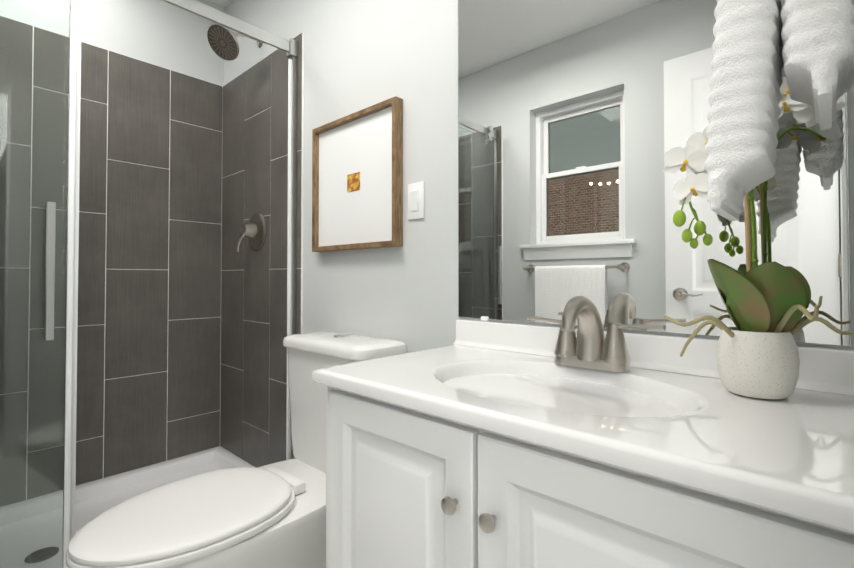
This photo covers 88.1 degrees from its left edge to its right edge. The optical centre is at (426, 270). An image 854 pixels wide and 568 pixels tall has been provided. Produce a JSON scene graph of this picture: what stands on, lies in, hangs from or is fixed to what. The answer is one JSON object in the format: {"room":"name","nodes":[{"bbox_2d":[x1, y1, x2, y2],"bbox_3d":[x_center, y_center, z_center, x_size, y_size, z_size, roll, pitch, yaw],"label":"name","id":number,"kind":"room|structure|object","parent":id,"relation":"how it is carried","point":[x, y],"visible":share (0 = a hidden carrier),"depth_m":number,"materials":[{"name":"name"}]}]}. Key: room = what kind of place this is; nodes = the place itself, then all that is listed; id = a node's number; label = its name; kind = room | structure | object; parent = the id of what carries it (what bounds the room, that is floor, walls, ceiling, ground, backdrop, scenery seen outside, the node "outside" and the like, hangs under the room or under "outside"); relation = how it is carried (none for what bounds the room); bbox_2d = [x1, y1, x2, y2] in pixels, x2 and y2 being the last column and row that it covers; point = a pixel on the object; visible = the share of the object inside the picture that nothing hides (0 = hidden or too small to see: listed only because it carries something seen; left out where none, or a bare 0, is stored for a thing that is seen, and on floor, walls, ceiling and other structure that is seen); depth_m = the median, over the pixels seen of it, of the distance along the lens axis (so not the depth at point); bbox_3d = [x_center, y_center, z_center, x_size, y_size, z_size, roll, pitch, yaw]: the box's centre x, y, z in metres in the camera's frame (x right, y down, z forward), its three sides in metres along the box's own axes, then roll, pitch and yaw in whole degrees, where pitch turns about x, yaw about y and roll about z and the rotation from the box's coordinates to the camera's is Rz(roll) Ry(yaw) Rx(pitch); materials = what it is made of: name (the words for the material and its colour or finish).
{"room":"bathroom","nodes":[
{"label":"bathroom","id":0,"kind":"room"},
{"bbox_2d":[81,0,223,412],"bbox_3d":[-1.657,-0.204,1.837,0.160,2.430,1.840,-1,-1,42],"label":"wall","id":1,"kind":"structure","parent":0,"point":[161,33],"depth_m":2.13,"materials":[{"name":"grey paint"}]},
{"bbox_2d":[76,42,222,484],"bbox_3d":[-1.597,-0.038,1.773,0.010,1.905,1.510,-1,-1,42],"label":"shower wall tile","id":2,"kind":"structure","parent":1,"relation":"attached to","point":[149,303],"depth_m":2.07,"materials":[{"name":"grey tile"}]},
{"bbox_2d":[209,0,231,7],"bbox_3d":[-0.170,-1.491,0.505,4.180,0.100,1.840,-1,-1,42],"label":"ceiling","id":3,"kind":"structure","parent":0,"point":[224,3],"depth_m":2.32,"materials":[{"name":"white paint"}]},
{"bbox_2d":[224,0,853,352],"bbox_3d":[-0.137,-0.208,1.589,2.740,2.430,0.160,-1,-1,42],"label":"wall","id":4,"kind":"structure","parent":0,"point":[359,55],"depth_m":1.46,"materials":[{"name":"grey paint"}]},
{"bbox_2d":[207,24,262,60],"bbox_3d":[-0.856,-1.031,1.989,0.148,0.172,0.236,-1,-1,42],"label":"shower head","id":5,"kind":"object","parent":4,"relation":"attached to","point":[223,42],"visible":0.96,"depth_m":1.94},
{"bbox_2d":[220,32,303,467],"bbox_3d":[-0.798,-0.033,2.074,0.766,1.905,0.010,-1,-1,42],"label":"shower wall tile","id":6,"kind":"structure","parent":4,"relation":"attached to","point":[254,296],"depth_m":2.06,"materials":[{"name":"grey tile"}]},
{"bbox_2d":[235,213,265,252],"bbox_3d":[-0.833,-0.175,2.028,0.172,0.193,0.108,-1,-1,42],"label":"shower valve","id":7,"kind":"object","parent":6,"relation":"attached to","point":[253,230],"visible":1,"depth_m":2.02,"materials":[{"name":"silver metal"}]},
{"bbox_2d":[312,96,402,251],"bbox_3d":[-0.263,-0.315,1.574,0.470,0.478,0.033,-1,-1,42],"label":"picture frame","id":8,"kind":"object","parent":4,"relation":"attached to","point":[357,179],"visible":1,"depth_m":1.55,"materials":[{"name":"brown wood"}]},
{"bbox_2d":[408,181,423,219],"bbox_3d":[-0.037,-0.219,1.380,0.070,0.114,0.015,-1,-1,42],"label":"light switch","id":9,"kind":"object","parent":4,"relation":"attached to","point":[415,200],"visible":1,"depth_m":1.37,"materials":[{"name":"white paint"}]},
{"bbox_2d":[458,0,851,346],"bbox_3d":[0.390,-0.400,0.997,0.810,1.066,0.010,-1,-1,42],"label":"mirror","id":10,"kind":"object","parent":4,"relation":"attached to","point":[578,120],"visible":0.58,"depth_m":0.98,"materials":[{"name":"grey mirror"}]},
{"bbox_3d":[-0.170,1.038,0.462,4.180,0.100,1.840,-1,-1,42],"label":"floor","id":11,"kind":"structure","parent":0,"visible":0},
{"bbox_2d":[75,446,255,533],"bbox_3d":[-1.315,0.955,1.506,0.765,0.100,1.518,-1,-1,42],"label":"pan","id":12,"kind":"object","parent":11,"relation":"on","point":[94,499],"visible":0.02,"depth_m":1.99,"materials":[{"name":"white plastic"}]},
{"bbox_2d":[0,0,297,567],"bbox_3d":[-1.047,-0.035,1.273,0.104,1.872,1.509,-1,-1,42],"label":"shower door frame","id":13,"kind":"structure","parent":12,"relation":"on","point":[40,74],"depth_m":1.23,"materials":[{"name":"silver metal"}]},
{"bbox_2d":[66,331,406,567],"bbox_3d":[-0.480,0.602,1.217,0.442,0.793,0.807,-1,-1,42],"label":"toilet","id":14,"kind":"object","parent":11,"relation":"on","point":[272,515],"visible":0.85,"depth_m":1.12,"materials":[{"name":"white ceramic"}]},
{"bbox_2d":[312,319,853,567],"bbox_3d":[0.231,0.562,0.794,0.822,0.862,0.499,-1,-1,42],"label":"bathroom vanity","id":15,"kind":"object","parent":11,"relation":"on","point":[483,444],"visible":0.96,"depth_m":0.62,"materials":[{"name":"white paint"}]},
{"bbox_2d":[527,296,665,371],"bbox_3d":[0.314,0.125,0.895,0.287,0.149,0.148,-1,-1,42],"label":"faucet","id":16,"kind":"object","parent":15,"relation":"on","point":[590,346],"visible":1,"depth_m":0.90,"materials":[{"name":"silver metal"}]},
{"bbox_2d":[663,77,853,398],"bbox_3d":[0.516,-0.057,0.690,0.244,0.506,0.148,-1,-1,42],"label":"orchid","id":17,"kind":"object","parent":15,"relation":"on","point":[757,348],"visible":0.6,"depth_m":0.68,"materials":[{"name":"plant"}]},
{"bbox_3d":[0.251,-0.233,0.100,0.160,2.430,1.840,-1,-1,42],"label":"wall","id":18,"kind":"structure","parent":0,"visible":0},
{"bbox_2d":[704,0,853,220],"bbox_3d":[0.455,-0.463,0.565,0.158,0.773,0.180,-1,-1,42],"label":"towel","id":19,"kind":"object","parent":18,"relation":"attached to","point":[758,45],"visible":1,"depth_m":0.53,"materials":[{"name":"white fabric"}]}
]}

